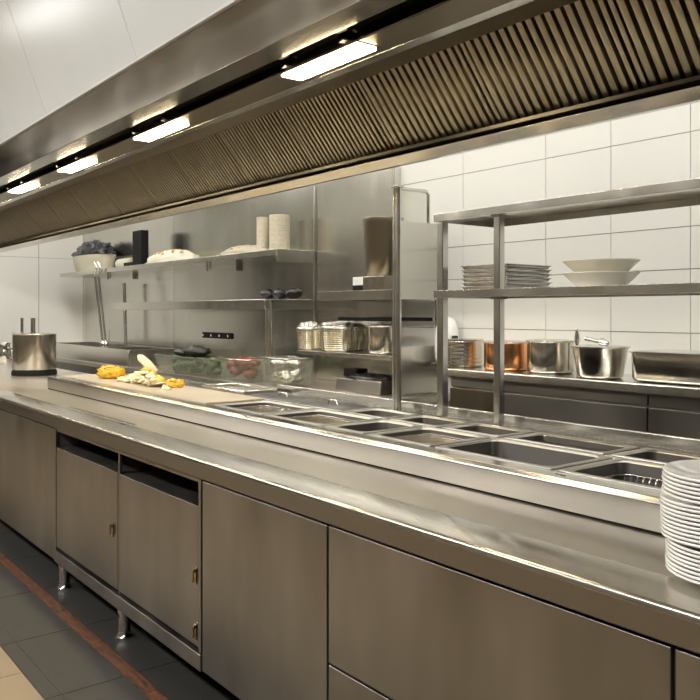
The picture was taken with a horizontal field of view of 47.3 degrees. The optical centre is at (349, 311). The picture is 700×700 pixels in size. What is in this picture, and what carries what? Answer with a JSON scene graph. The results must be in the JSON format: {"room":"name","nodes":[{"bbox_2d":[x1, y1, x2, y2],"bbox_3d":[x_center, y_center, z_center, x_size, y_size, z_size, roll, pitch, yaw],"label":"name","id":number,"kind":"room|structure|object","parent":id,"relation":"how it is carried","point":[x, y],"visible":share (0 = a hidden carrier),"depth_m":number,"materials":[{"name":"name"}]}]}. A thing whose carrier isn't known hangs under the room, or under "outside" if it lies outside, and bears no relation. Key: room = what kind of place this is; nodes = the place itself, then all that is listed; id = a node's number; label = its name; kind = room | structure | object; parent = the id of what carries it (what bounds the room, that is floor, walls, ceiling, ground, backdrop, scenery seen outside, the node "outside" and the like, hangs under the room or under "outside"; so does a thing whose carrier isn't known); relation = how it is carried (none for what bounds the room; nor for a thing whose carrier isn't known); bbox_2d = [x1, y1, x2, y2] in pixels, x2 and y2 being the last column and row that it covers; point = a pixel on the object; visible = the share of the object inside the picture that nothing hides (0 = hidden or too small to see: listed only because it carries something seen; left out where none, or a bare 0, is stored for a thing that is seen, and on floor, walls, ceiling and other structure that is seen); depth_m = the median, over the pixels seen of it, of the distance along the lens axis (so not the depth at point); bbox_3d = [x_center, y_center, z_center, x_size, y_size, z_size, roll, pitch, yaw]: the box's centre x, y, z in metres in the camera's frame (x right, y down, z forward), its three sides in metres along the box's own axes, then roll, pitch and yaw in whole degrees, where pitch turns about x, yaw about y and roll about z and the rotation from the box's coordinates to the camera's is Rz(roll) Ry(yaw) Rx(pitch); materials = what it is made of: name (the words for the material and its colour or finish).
{"room":"commercial kitchen","nodes":[
{"label":"commercial kitchen","id":0,"kind":"room"},
{"bbox_2d":[0,235,82,351],"bbox_3d":[-5.958,-0.255,8.492,6.450,3.350,0.120,0,0,-38],"label":"wall","id":1,"kind":"structure","parent":0,"point":[31,283],"depth_m":10.05,"materials":[{"name":"tile"}]},
{"bbox_2d":[0,519,239,699],"bbox_3d":[-2.068,1.470,3.587,6.350,0.100,12.600,0,0,-38],"label":"floor","id":2,"kind":"structure","parent":0,"point":[42,657],"depth_m":3.35,"materials":[{"name":"tile"}]},
{"bbox_2d":[0,409,53,558],"bbox_3d":[-1.473,1.007,4.893,1.024,0.826,1.148,0,0,-38],"label":"base cabinet","id":3,"kind":"object","parent":2,"relation":"on","point":[26,444],"visible":0.09,"depth_m":4.48,"materials":[{"name":"metal"}]},
{"bbox_2d":[0,552,168,699],"bbox_3d":[-1.631,1.429,4.130,0.052,0.021,12.076,0,0,-38],"label":"trim","id":4,"kind":"structure","parent":2,"relation":"on","point":[112,657],"depth_m":3.50,"materials":[{"name":"red wood"}]},
{"bbox_2d":[54,428,204,671],"bbox_3d":[-0.630,1.007,3.799,1.040,0.826,1.616,0,0,-38],"label":"base cabinet","id":5,"kind":"object","parent":2,"relation":"on","point":[129,527],"visible":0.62,"depth_m":3.36,"materials":[{"name":"metal"}]},
{"bbox_2d":[60,445,162,473],"bbox_3d":[-1.133,0.704,3.882,0.284,0.020,0.810,0,0,-38],"label":"shelf","id":6,"kind":"object","parent":5,"relation":"attached to","point":[97,459],"depth_m":3.78,"materials":[{"name":"metal"}]},
{"bbox_2d":[124,470,198,504],"bbox_3d":[-0.645,0.708,3.256,0.284,0.020,0.727,0,0,-38],"label":"shelf","id":7,"kind":"object","parent":5,"relation":"attached to","point":[167,487],"depth_m":3.24,"materials":[{"name":"metal"}]},
{"bbox_2d":[0,361,699,653],"bbox_3d":[-1.199,0.555,4.578,1.100,0.073,11.895,0,0,-38],"label":"countertop","id":8,"kind":"structure","parent":5,"relation":"on","point":[618,575],"depth_m":2.08,"materials":[{"name":"metal"}]},
{"bbox_2d":[0,343,11,361],"bbox_3d":[-3.432,0.420,8.100,0.165,0.199,0.710,0,0,-38],"label":"jug","id":9,"kind":"object","parent":8,"relation":"on","point":[5,349],"visible":0.94,"depth_m":8.26,"materials":[{"name":"silver metal"}]},
{"bbox_2d":[11,318,56,375],"bbox_3d":[-2.742,0.285,6.800,0.359,0.470,0.749,0,0,-38],"label":"stockpot","id":10,"kind":"object","parent":8,"relation":"on","point":[33,354],"visible":1,"depth_m":6.51,"materials":[{"name":"metal"}]},
{"bbox_2d":[47,373,699,535],"bbox_3d":[0.386,0.459,2.855,0.690,0.122,7.032,0,0,-38],"label":"bain marie","id":11,"kind":"object","parent":8,"relation":"on","point":[630,506],"visible":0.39,"depth_m":2.68,"materials":[{"name":"silver metal"}]},
{"bbox_2d":[63,374,263,403],"bbox_3d":[-1.190,0.436,4.722,0.328,0.008,2.050,0,0,-38],"label":"cutting board","id":12,"kind":"object","parent":11,"relation":"on","point":[200,395],"visible":0.75,"depth_m":4.29,"materials":[{"name":"beige wood"}]},
{"bbox_2d":[96,365,125,378],"bbox_3d":[-1.565,0.388,5.224,0.160,0.087,0.234,0,0,-38],"label":"orange piece","id":13,"kind":"object","parent":12,"relation":"on","point":[108,371],"visible":0.98,"depth_m":5.16,"materials":[{"name":"food"}]},
{"bbox_2d":[115,354,171,389],"bbox_3d":[-1.264,0.348,4.864,0.214,0.167,1.034,0,0,-38],"label":"peelings","id":14,"kind":"object","parent":12,"relation":"on","point":[147,375],"visible":0.94,"depth_m":4.75,"materials":[{"name":"beige food"}]},
{"bbox_2d":[201,383,276,394],"bbox_3d":[-0.622,0.425,4.444,0.206,0.022,0.472,0,0,-38],"label":"tray","id":15,"kind":"object","parent":11,"relation":"on","point":[243,389],"visible":0.91,"depth_m":4.45,"materials":[{"name":"metal"}]},
{"bbox_2d":[215,400,316,414],"bbox_3d":[-0.392,0.472,3.673,0.295,0.077,0.424,0,0,-38],"label":"pan","id":16,"kind":"object","parent":11,"relation":"in","point":[258,407],"visible":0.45,"depth_m":3.76,"materials":[{"name":"metal"}]},
{"bbox_2d":[247,392,319,403],"bbox_3d":[-0.337,0.452,4.047,0.198,0.091,0.427,0,0,-38],"label":"pan","id":17,"kind":"object","parent":11,"relation":"in","point":[283,397],"visible":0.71,"depth_m":4.00,"materials":[{"name":"metal"}]},
{"bbox_2d":[265,409,379,425],"bbox_3d":[-0.120,0.472,3.324,0.295,0.077,0.419,0,0,-38],"label":"pan","id":18,"kind":"object","parent":11,"relation":"in","point":[320,417],"visible":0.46,"depth_m":3.40,"materials":[{"name":"metal"}]},
{"bbox_2d":[294,399,372,411],"bbox_3d":[-0.081,0.452,3.719,0.198,0.091,0.364,0,0,-38],"label":"pan","id":19,"kind":"object","parent":11,"relation":"in","point":[330,404],"visible":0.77,"depth_m":3.66,"materials":[{"name":"metal"}]},
{"bbox_2d":[326,420,421,433],"bbox_3d":[0.092,0.472,3.052,0.295,0.077,0.229,0,0,-38],"label":"pan","id":20,"kind":"object","parent":11,"relation":"in","point":[366,427],"visible":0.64,"depth_m":3.12,"materials":[{"name":"metal"}]},
{"bbox_2d":[343,408,419,421],"bbox_3d":[0.133,0.466,3.445,0.198,0.063,0.289,0,0,-38],"label":"pan","id":21,"kind":"object","parent":11,"relation":"in","point":[380,413],"visible":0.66,"depth_m":3.51,"materials":[{"name":"metal"}]},
{"bbox_2d":[391,185,403,411],"bbox_3d":[0.207,-0.059,3.523,0.036,0.992,0.052,0,0,-38],"label":"post","id":22,"kind":"object","parent":11,"relation":"on","point":[396,189],"visible":1,"depth_m":3.51,"materials":[{"name":"metal"}]},
{"bbox_2d":[368,427,489,446],"bbox_3d":[0.275,0.472,2.818,0.295,0.077,0.323,0,0,-38],"label":"pan","id":23,"kind":"object","parent":11,"relation":"in","point":[425,436],"visible":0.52,"depth_m":2.88,"materials":[{"name":"metal"}]},
{"bbox_2d":[389,415,471,427],"bbox_3d":[0.321,0.466,3.204,0.198,0.063,0.281,0,0,-38],"label":"pan","id":24,"kind":"object","parent":11,"relation":"in","point":[425,420],"visible":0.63,"depth_m":3.26,"materials":[{"name":"metal"}]},
{"bbox_2d":[442,423,533,440],"bbox_3d":[0.508,0.466,2.964,0.198,0.063,0.286,0,0,-38],"label":"pan","id":25,"kind":"object","parent":11,"relation":"in","point":[474,428],"visible":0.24,"depth_m":3.02,"materials":[{"name":"metal"}]},
{"bbox_2d":[435,438,611,473],"bbox_3d":[0.530,0.472,2.491,0.295,0.077,0.465,0,0,-38],"label":"pan","id":26,"kind":"object","parent":11,"relation":"in","point":[529,454],"visible":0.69,"depth_m":2.59,"materials":[{"name":"metal"}]},
{"bbox_2d":[434,178,699,426],"bbox_3d":[1.407,0.018,2.233,0.367,0.840,2.993,0,0,-38],"label":"shelf","id":27,"kind":"object","parent":11,"relation":"on","point":[683,193],"visible":1,"depth_m":3.04,"materials":[{"name":"metal"}]},
{"bbox_2d":[461,285,549,289],"bbox_3d":[0.634,-0.096,3.253,0.272,0.014,0.249,0,0,-38],"label":"metal tray","id":28,"kind":"object","parent":27,"relation":"on","point":[505,286],"visible":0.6,"depth_m":3.17,"materials":[{"name":"silver metal"}]},
{"bbox_2d":[462,281,551,285],"bbox_3d":[0.636,-0.113,3.254,0.272,0.014,0.249,0,0,-38],"label":"metal tray","id":29,"kind":"object","parent":28,"relation":"on","point":[518,283],"visible":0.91,"depth_m":3.18,"materials":[{"name":"silver metal"}]},
{"bbox_2d":[461,276,551,281],"bbox_3d":[0.634,-0.129,3.252,0.272,0.014,0.249,0,0,-38],"label":"metal tray","id":30,"kind":"object","parent":29,"relation":"on","point":[506,278],"visible":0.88,"depth_m":3.18,"materials":[{"name":"silver metal"}]},
{"bbox_2d":[460,272,551,277],"bbox_3d":[0.634,-0.146,3.253,0.272,0.014,0.249,0,0,-38],"label":"metal tray","id":31,"kind":"object","parent":30,"relation":"on","point":[510,274],"visible":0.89,"depth_m":3.17,"materials":[{"name":"silver metal"}]},
{"bbox_2d":[461,268,551,273],"bbox_3d":[0.635,-0.163,3.252,0.272,0.014,0.249,0,0,-38],"label":"metal tray","id":32,"kind":"object","parent":31,"relation":"on","point":[518,270],"visible":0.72,"depth_m":3.17,"materials":[{"name":"silver metal"}]},
{"bbox_2d":[460,263,550,269],"bbox_3d":[0.634,-0.180,3.255,0.272,0.014,0.249,0,0,-38],"label":"metal tray","id":33,"kind":"object","parent":32,"relation":"on","point":[506,265],"visible":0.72,"depth_m":3.17,"materials":[{"name":"silver metal"}]},
{"bbox_2d":[563,271,639,285],"bbox_3d":[0.906,-0.115,2.887,0.268,0.052,0.268,0,0,-38],"label":"serving bowl","id":34,"kind":"object","parent":27,"relation":"on","point":[587,278],"visible":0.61,"depth_m":2.80,"materials":[{"name":"beige ceramic"}]},
{"bbox_2d":[563,258,639,271],"bbox_3d":[0.906,-0.159,2.887,0.268,0.052,0.268,0,0,-38],"label":"serving bowl","id":35,"kind":"object","parent":34,"relation":"on","point":[597,264],"visible":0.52,"depth_m":2.79,"materials":[{"name":"beige ceramic"}]},
{"bbox_2d":[504,432,638,460],"bbox_3d":[0.733,0.466,2.675,0.198,0.063,0.404,0,0,-38],"label":"pan","id":36,"kind":"object","parent":11,"relation":"in","point":[554,440],"visible":0.59,"depth_m":2.71,"materials":[{"name":"metal"}]},
{"bbox_2d":[559,458,663,490],"bbox_3d":[0.815,0.472,2.126,0.295,0.077,0.419,0,0,-38],"label":"pan","id":37,"kind":"object","parent":11,"relation":"in","point":[647,475],"visible":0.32,"depth_m":2.29,"materials":[{"name":"metal"}]},
{"bbox_2d":[611,448,699,464],"bbox_3d":[1.139,0.466,2.155,0.198,0.063,0.875,0,0,-38],"label":"pan","id":38,"kind":"object","parent":11,"relation":"in","point":[657,456],"visible":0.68,"depth_m":2.47,"materials":[{"name":"metal"}]},
{"bbox_2d":[665,564,699,584],"bbox_3d":[0.732,0.509,1.547,0.227,0.022,0.227,0,1,-38],"label":"dinner plate","id":39,"kind":"object","parent":8,"relation":"on","point":[691,580],"visible":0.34,"depth_m":1.51,"materials":[{"name":"white ceramic"}]},
{"bbox_2d":[665,559,699,580],"bbox_3d":[0.731,0.501,1.546,0.227,0.022,0.227,0,1,-38],"label":"dinner plate","id":40,"kind":"object","parent":39,"relation":"on","point":[677,570],"visible":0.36,"depth_m":1.51,"materials":[{"name":"white ceramic"}]},
{"bbox_2d":[665,553,699,575],"bbox_3d":[0.731,0.494,1.548,0.227,0.022,0.227,0,1,-38],"label":"dinner plate","id":41,"kind":"object","parent":40,"relation":"on","point":[667,558],"visible":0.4,"depth_m":1.52,"materials":[{"name":"white ceramic"}]},
{"bbox_2d":[666,552,699,571],"bbox_3d":[0.733,0.486,1.548,0.227,0.022,0.227,0,1,-38],"label":"dinner plate","id":42,"kind":"object","parent":41,"relation":"on","point":[667,554],"visible":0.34,"depth_m":1.51,"materials":[{"name":"white ceramic"}]},
{"bbox_2d":[665,546,699,567],"bbox_3d":[0.732,0.478,1.547,0.227,0.022,0.227,0,1,-38],"label":"dinner plate","id":43,"kind":"object","parent":42,"relation":"on","point":[676,557],"visible":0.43,"depth_m":1.51,"materials":[{"name":"white ceramic"}]},
{"bbox_2d":[665,543,699,563],"bbox_3d":[0.732,0.470,1.547,0.227,0.022,0.227,0,1,-38],"label":"dinner plate","id":44,"kind":"object","parent":43,"relation":"on","point":[670,549],"visible":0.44,"depth_m":1.52,"materials":[{"name":"white ceramic"}]},
{"bbox_2d":[665,538,699,558],"bbox_3d":[0.732,0.462,1.549,0.227,0.022,0.227,0,1,-38],"label":"dinner plate","id":45,"kind":"object","parent":44,"relation":"on","point":[669,544],"visible":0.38,"depth_m":1.52,"materials":[{"name":"white ceramic"}]},
{"bbox_2d":[666,538,699,554],"bbox_3d":[0.732,0.454,1.548,0.227,0.022,0.227,0,1,-38],"label":"dinner plate","id":46,"kind":"object","parent":45,"relation":"on","point":[679,545],"visible":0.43,"depth_m":1.52,"materials":[{"name":"white ceramic"}]},
{"bbox_2d":[660,529,699,549],"bbox_3d":[0.724,0.442,1.552,0.227,0.022,0.227,1,-1,-38],"label":"dinner plate","id":47,"kind":"object","parent":46,"relation":"on","point":[696,546],"visible":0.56,"depth_m":1.51,"materials":[{"name":"white ceramic"}]},
{"bbox_2d":[660,524,699,544],"bbox_3d":[0.723,0.434,1.552,0.227,0.023,0.227,1,-1,-38],"label":"dinner plate","id":48,"kind":"object","parent":47,"relation":"on","point":[663,529],"visible":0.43,"depth_m":1.52,"materials":[{"name":"white ceramic"}]},
{"bbox_2d":[56,357,449,405],"bbox_3d":[-1.671,0.970,7.507,0.640,0.900,6.694,0,0,-38],"label":"bench","id":49,"kind":"object","parent":2,"relation":"on","point":[88,367],"visible":0.05,"depth_m":6.26,"materials":[{"name":"metal"}]},
{"bbox_2d":[56,342,178,366],"bbox_3d":[-2.611,0.361,8.656,0.530,0.323,2.346,0,0,-38],"label":"box","id":50,"kind":"object","parent":49,"relation":"on","point":[115,353],"visible":0.7,"depth_m":8.11,"materials":[{"name":"metal"}]},
{"bbox_2d":[155,345,227,374],"bbox_3d":[-1.288,0.397,6.660,0.264,0.243,1.064,0,0,-38],"label":"tub","id":51,"kind":"object","parent":49,"relation":"on","point":[192,359],"visible":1,"depth_m":6.54,"materials":[{"name":"white"}]},
{"bbox_2d":[113,283,313,381],"bbox_3d":[-1.517,0.100,7.461,0.455,0.842,3.578,0,0,-38],"label":"wall shelf","id":52,"kind":"object","parent":49,"relation":"on","point":[268,305],"visible":0.97,"depth_m":6.29,"materials":[{"name":"metal"}]},
{"bbox_2d":[218,356,271,378],"bbox_3d":[-0.785,0.427,6.047,0.264,0.182,0.422,0,0,-38],"label":"tub","id":53,"kind":"object","parent":49,"relation":"on","point":[247,365],"visible":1,"depth_m":5.96,"materials":[{"name":"white"}]},
{"bbox_2d":[259,355,314,384],"bbox_3d":[-0.447,0.418,5.646,0.264,0.202,0.356,0,0,-38],"label":"tub","id":54,"kind":"object","parent":49,"relation":"on","point":[290,371],"visible":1,"depth_m":5.58,"materials":[{"name":"white"}]},
{"bbox_2d":[336,367,391,394],"bbox_3d":[0.151,0.447,5.240,0.282,0.144,0.474,0,0,-38],"label":"kitchen scale","id":55,"kind":"object","parent":49,"relation":"on","point":[358,380],"visible":0.88,"depth_m":5.14,"materials":[{"name":"metal"}]},
{"bbox_2d":[297,187,436,395],"bbox_3d":[0.100,-0.129,5.428,0.397,1.294,1.053,0,0,-38],"label":"storage rack","id":56,"kind":"object","parent":49,"relation":"on","point":[418,239],"visible":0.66,"depth_m":5.04,"materials":[{"name":"metal"}]},
{"bbox_2d":[296,321,321,348],"bbox_3d":[-0.295,0.167,5.846,0.202,0.206,0.202,0,0,19],"label":"wire basket","id":57,"kind":"object","parent":56,"relation":"on","point":[308,336],"visible":0.94,"depth_m":5.77,"materials":[{"name":"metal"}]},
{"bbox_2d":[317,321,366,350],"bbox_3d":[-0.048,0.163,5.623,0.340,0.214,0.357,0,0,12],"label":"wire basket","id":58,"kind":"object","parent":56,"relation":"on","point":[338,335],"visible":1,"depth_m":5.50,"materials":[{"name":"metal"}]},
{"bbox_2d":[297,349,391,360],"bbox_3d":[0.094,0.285,5.437,0.397,0.027,1.032,0,0,-38],"label":"shelf","id":59,"kind":"object","parent":56,"relation":"attached to","point":[364,354],"depth_m":5.33,"materials":[{"name":"metal"}]},
{"bbox_2d":[317,289,404,300],"bbox_3d":[0.170,-0.108,5.338,0.397,0.062,0.790,0,0,-38],"label":"shelf","id":60,"kind":"object","parent":56,"relation":"attached to","point":[361,295],"depth_m":5.19,"materials":[{"name":"metal"}]},
{"bbox_2d":[353,276,391,290],"bbox_3d":[0.190,-0.187,5.317,0.200,0.094,0.330,0,0,-38],"label":"stand","id":61,"kind":"object","parent":56,"relation":"on","point":[368,282],"visible":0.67,"depth_m":5.21,"materials":[{"name":"silver metal"}]},
{"bbox_2d":[362,216,403,275],"bbox_3d":[0.218,-0.427,5.282,0.266,0.384,0.280,0,0,-38],"label":"bucket","id":62,"kind":"object","parent":61,"relation":"on","point":[377,230],"visible":0.68,"depth_m":5.17,"materials":[{"name":"metal"}]},
{"bbox_2d":[366,325,391,353],"bbox_3d":[0.219,0.177,5.213,0.224,0.187,0.224,0,0,-38],"label":"cooking pot","id":63,"kind":"object","parent":56,"relation":"on","point":[379,336],"visible":0.71,"depth_m":5.12,"materials":[{"name":"metal"}]},
{"bbox_2d":[338,317,432,320],"bbox_3d":[0.224,0.048,5.306,0.280,0.024,0.640,0,0,-38],"label":"shelf","id":64,"kind":"object","parent":56,"relation":"attached to","point":[339,318],"visible":0.83,"depth_m":5.20,"materials":[{"name":"black metal"}]},
{"bbox_2d":[203,481,330,699],"bbox_3d":[0.106,1.007,2.868,1.024,0.826,0.754,0,0,-38],"label":"base cabinet","id":65,"kind":"object","parent":2,"relation":"on","point":[266,565],"visible":0.2,"depth_m":2.52,"materials":[{"name":"metal"}]},
{"bbox_2d":[329,525,676,699],"bbox_3d":[0.660,1.007,2.159,1.024,0.826,1.041,0,0,-38],"label":"base cabinet","id":66,"kind":"object","parent":2,"relation":"on","point":[404,625],"visible":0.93,"depth_m":1.85,"materials":[{"name":"metal"}]},
{"bbox_2d":[431,362,699,438],"bbox_3d":[2.157,0.869,2.799,0.445,1.101,5.560,0,0,-38],"label":"base cabinet","id":67,"kind":"object","parent":2,"relation":"on","point":[626,403],"visible":0.31,"depth_m":3.81,"materials":[{"name":"metal"}]},
{"bbox_2d":[434,317,458,360],"bbox_3d":[0.607,0.174,5.010,0.160,0.286,0.160,0,0,17],"label":"pitcher","id":68,"kind":"object","parent":67,"relation":"on","point":[453,330],"visible":0.35,"depth_m":4.96,"materials":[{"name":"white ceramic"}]},
{"bbox_2d":[448,366,699,398],"bbox_3d":[2.287,0.341,2.633,0.445,0.045,5.139,0,0,-38],"label":"countertop","id":69,"kind":"structure","parent":67,"relation":"on","point":[627,384],"depth_m":3.81,"materials":[{"name":"metal"}]},
{"bbox_2d":[448,338,483,366],"bbox_3d":[0.670,0.238,4.702,0.234,0.158,0.234,0,0,-38],"label":"pot","id":70,"kind":"object","parent":69,"relation":"on","point":[462,352],"visible":0.83,"depth_m":4.61,"materials":[{"name":"metal"}]},
{"bbox_2d":[482,340,526,370],"bbox_3d":[0.863,0.237,4.419,0.262,0.159,0.262,0,0,-38],"label":"cooking pot","id":71,"kind":"object","parent":69,"relation":"on","point":[515,351],"visible":0.72,"depth_m":4.32,"materials":[{"name":"orange metal"}]},
{"bbox_2d":[525,339,574,373],"bbox_3d":[1.054,0.231,4.207,0.258,0.173,0.258,0,0,-38],"label":"cooking pot","id":72,"kind":"object","parent":69,"relation":"on","point":[544,356],"visible":0.99,"depth_m":4.11,"materials":[{"name":"metal"}]},
{"bbox_2d":[571,344,630,378],"bbox_3d":[1.212,0.239,3.874,0.277,0.156,0.277,0,0,-38],"label":"cooking pot","id":73,"kind":"object","parent":69,"relation":"on","point":[592,361],"visible":0.98,"depth_m":3.78,"materials":[{"name":"metal"}]},
{"bbox_2d":[629,349,699,385],"bbox_3d":[1.573,0.247,3.527,0.316,0.140,0.615,0,0,-38],"label":"roasting pan","id":74,"kind":"object","parent":69,"relation":"on","point":[667,366],"visible":1,"depth_m":3.52,"materials":[{"name":"metal"}]},
{"bbox_2d":[676,647,699,699],"bbox_3d":[1.319,1.007,1.314,1.024,0.826,1.098,0,0,-38],"label":"base cabinet","id":75,"kind":"object","parent":2,"relation":"on","point":[687,662],"visible":0.79,"depth_m":1.41,"materials":[{"name":"metal"}]},
{"bbox_2d":[83,102,699,406],"bbox_3d":[0.434,-0.255,5.475,0.120,3.350,12.700,0,0,-38],"label":"wall","id":76,"kind":"structure","parent":0,"point":[662,146],"depth_m":4.34,"materials":[{"name":"tile"}]},
{"bbox_2d":[84,216,172,347],"bbox_3d":[-2.603,-0.256,9.249,0.023,1.549,2.587,0,0,-38],"label":"panel","id":77,"kind":"object","parent":76,"relation":"attached to","point":[144,327],"visible":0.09,"depth_m":9.05,"materials":[{"name":"metal"}]},
{"bbox_2d":[60,249,313,278],"bbox_3d":[-1.936,-0.418,8.085,0.352,0.117,4.961,0,0,-38],"label":"wall shelf","id":78,"kind":"object","parent":76,"relation":"attached to","point":[281,255],"visible":1,"depth_m":7.05,"materials":[{"name":"metal"}]},
{"bbox_2d":[71,239,117,271],"bbox_3d":[-3.030,-0.667,9.474,0.386,0.378,1.104,0,0,-38],"label":"bowl","id":79,"kind":"object","parent":78,"relation":"on","point":[84,258],"visible":0.98,"depth_m":9.17,"materials":[{"name":"white ceramic"}]},
{"bbox_2d":[94,262,103,346],"bbox_3d":[-2.759,-0.082,8.804,0.059,0.953,0.286,0,0,-38],"label":"ladle","id":80,"kind":"object","parent":78,"relation":"hanging from","point":[95,281],"visible":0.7,"depth_m":8.81,"materials":[{"name":"metal"}]},
{"bbox_2d":[97,262,108,346],"bbox_3d":[-2.699,-0.080,8.728,0.060,0.949,0.268,0,0,-38],"label":"ladle","id":81,"kind":"object","parent":78,"relation":"hanging from","point":[105,343],"visible":0.86,"depth_m":8.73,"materials":[{"name":"metal"}]},
{"bbox_2d":[124,230,148,265],"bbox_3d":[-2.254,-0.661,8.418,0.080,0.366,0.469,0,0,-38],"label":"box","id":82,"kind":"object","parent":78,"relation":"on","point":[140,238],"visible":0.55,"depth_m":8.25,"materials":[{"name":"plastic"}]},
{"bbox_2d":[145,249,198,263],"bbox_3d":[-1.750,-0.545,7.823,0.275,0.134,1.095,0,0,-38],"label":"heap","id":83,"kind":"object","parent":78,"relation":"on","point":[172,254],"visible":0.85,"depth_m":7.62,"materials":[{"name":"beige food"}]},
{"bbox_2d":[220,245,268,254],"bbox_3d":[-0.882,-0.519,6.701,0.291,0.084,0.795,0,0,-38],"label":"heap","id":84,"kind":"object","parent":78,"relation":"on","point":[246,248],"visible":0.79,"depth_m":6.57,"materials":[{"name":"beige food"}]},
{"bbox_2d":[256,217,267,248],"bbox_3d":[-0.710,-0.622,6.471,0.098,0.288,0.098,0,0,-38],"label":"canister","id":85,"kind":"object","parent":78,"relation":"on","point":[262,222],"visible":0.91,"depth_m":6.43,"materials":[{"name":"paper"}]},
{"bbox_2d":[269,214,289,249],"bbox_3d":[-0.552,-0.618,6.269,0.165,0.280,0.165,0,0,-38],"label":"canister","id":86,"kind":"object","parent":78,"relation":"on","point":[279,225],"visible":0.92,"depth_m":6.20,"materials":[{"name":"paper"}]},
{"bbox_2d":[173,185,315,378],"bbox_3d":[-1.039,-0.256,7.229,0.042,1.549,2.522,0,0,-38],"label":"panel","id":87,"kind":"object","parent":76,"relation":"attached to","point":[207,232],"depth_m":7.11,"materials":[{"name":"metal"}]},
{"bbox_2d":[202,332,231,338],"bbox_3d":[-1.250,0.220,7.474,0.027,0.056,0.560,0,0,-38],"label":"rack","id":88,"kind":"object","parent":87,"relation":"attached to","point":[204,334],"visible":1,"depth_m":7.46,"materials":[{"name":"black plastic"}]},
{"bbox_2d":[316,169,390,380],"bbox_3d":[0.022,-0.237,5.884,0.023,1.512,0.911,0,0,-38],"label":"panel","id":89,"kind":"object","parent":76,"relation":"attached to","point":[342,205],"visible":0.47,"depth_m":5.93,"materials":[{"name":"metal"}]},
{"bbox_2d":[391,167,400,374],"bbox_3d":[0.315,-0.237,5.481,0.058,1.512,0.042,0,0,-38],"label":"strip","id":90,"kind":"object","parent":76,"relation":"attached to","point":[395,172],"visible":0.2,"depth_m":5.46,"materials":[{"name":"metal"}]},
{"bbox_2d":[659,491,699,510],"bbox_3d":[0.722,0.371,1.551,0.227,0.023,0.227,1,-1,-38],"label":"dinner plate","id":91,"kind":"object","parent":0,"point":[662,494],"visible":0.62,"depth_m":1.54,"materials":[{"name":"white ceramic"}]},
{"bbox_2d":[661,486,699,506],"bbox_3d":[0.725,0.359,1.552,0.227,0.022,0.227,-1,1,-38],"label":"dinner plate","id":92,"kind":"object","parent":91,"relation":"on","point":[697,503],"visible":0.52,"depth_m":1.52,"materials":[{"name":"white ceramic"}]},
{"bbox_2d":[662,482,699,501],"bbox_3d":[0.727,0.351,1.551,0.227,0.022,0.227,-1,1,-38],"label":"dinner plate","id":93,"kind":"object","parent":92,"relation":"on","point":[669,489],"visible":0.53,"depth_m":1.52,"materials":[{"name":"white ceramic"}]},
{"bbox_2d":[662,479,699,496],"bbox_3d":[0.727,0.343,1.551,0.227,0.022,0.227,-1,1,-38],"label":"dinner plate","id":94,"kind":"object","parent":93,"relation":"on","point":[684,490],"visible":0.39,"depth_m":1.51,"materials":[{"name":"white ceramic"}]},
{"bbox_2d":[661,474,699,492],"bbox_3d":[0.726,0.336,1.552,0.227,0.022,0.227,-1,1,-38],"label":"dinner plate","id":95,"kind":"object","parent":94,"relation":"on","point":[664,478],"visible":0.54,"depth_m":1.52,"materials":[{"name":"white ceramic"}]},
{"bbox_2d":[662,470,699,488],"bbox_3d":[0.727,0.328,1.552,0.227,0.023,0.227,-1,1,-38],"label":"dinner plate","id":96,"kind":"object","parent":95,"relation":"on","point":[666,475],"visible":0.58,"depth_m":1.52,"materials":[{"name":"white ceramic"}]},
{"bbox_2d":[662,460,699,483],"bbox_3d":[0.728,0.320,1.551,0.227,0.022,0.227,-1,1,-38],"label":"dinner plate","id":97,"kind":"object","parent":96,"relation":"on","point":[689,470],"visible":0.95,"depth_m":1.60,"materials":[{"name":"white ceramic"}]},
{"bbox_2d":[659,501,699,518],"bbox_3d":[0.721,0.387,1.552,0.227,0.022,0.227,1,-1,-38],"label":"dinner plate","id":98,"kind":"object","parent":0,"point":[681,512],"visible":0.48,"depth_m":1.52,"materials":[{"name":"white ceramic"}]},
{"bbox_2d":[660,497,699,514],"bbox_3d":[0.723,0.379,1.553,0.227,0.022,0.227,1,-1,-38],"label":"dinner plate","id":99,"kind":"object","parent":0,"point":[695,512],"visible":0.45,"depth_m":1.51,"materials":[{"name":"white ceramic"}]},
{"bbox_2d":[660,505,699,523],"bbox_3d":[0.723,0.395,1.553,0.227,0.022,0.227,1,-1,-38],"label":"dinner plate","id":100,"kind":"object","parent":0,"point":[693,520],"visible":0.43,"depth_m":1.51,"materials":[{"name":"white ceramic"}]},
{"bbox_2d":[660,509,699,527],"bbox_3d":[0.723,0.403,1.552,0.227,0.022,0.227,1,-1,-38],"label":"dinner plate","id":101,"kind":"object","parent":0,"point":[666,515],"visible":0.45,"depth_m":1.52,"materials":[{"name":"white ceramic"}]},
{"bbox_3d":[-2.077,-1.980,3.516,6.450,0.100,12.700,0,0,-38],"label":"ceiling","id":102,"kind":"structure","parent":0,"visible":0},
{"bbox_2d":[0,0,699,252],"bbox_3d":[-1.422,-1.258,4.404,1.125,1.339,11.895,0,0,-38],"label":"extraction hood","id":103,"kind":"object","parent":102,"relation":"attached to","point":[114,113],"visible":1,"depth_m":3.08,"materials":[{"name":"metal"}]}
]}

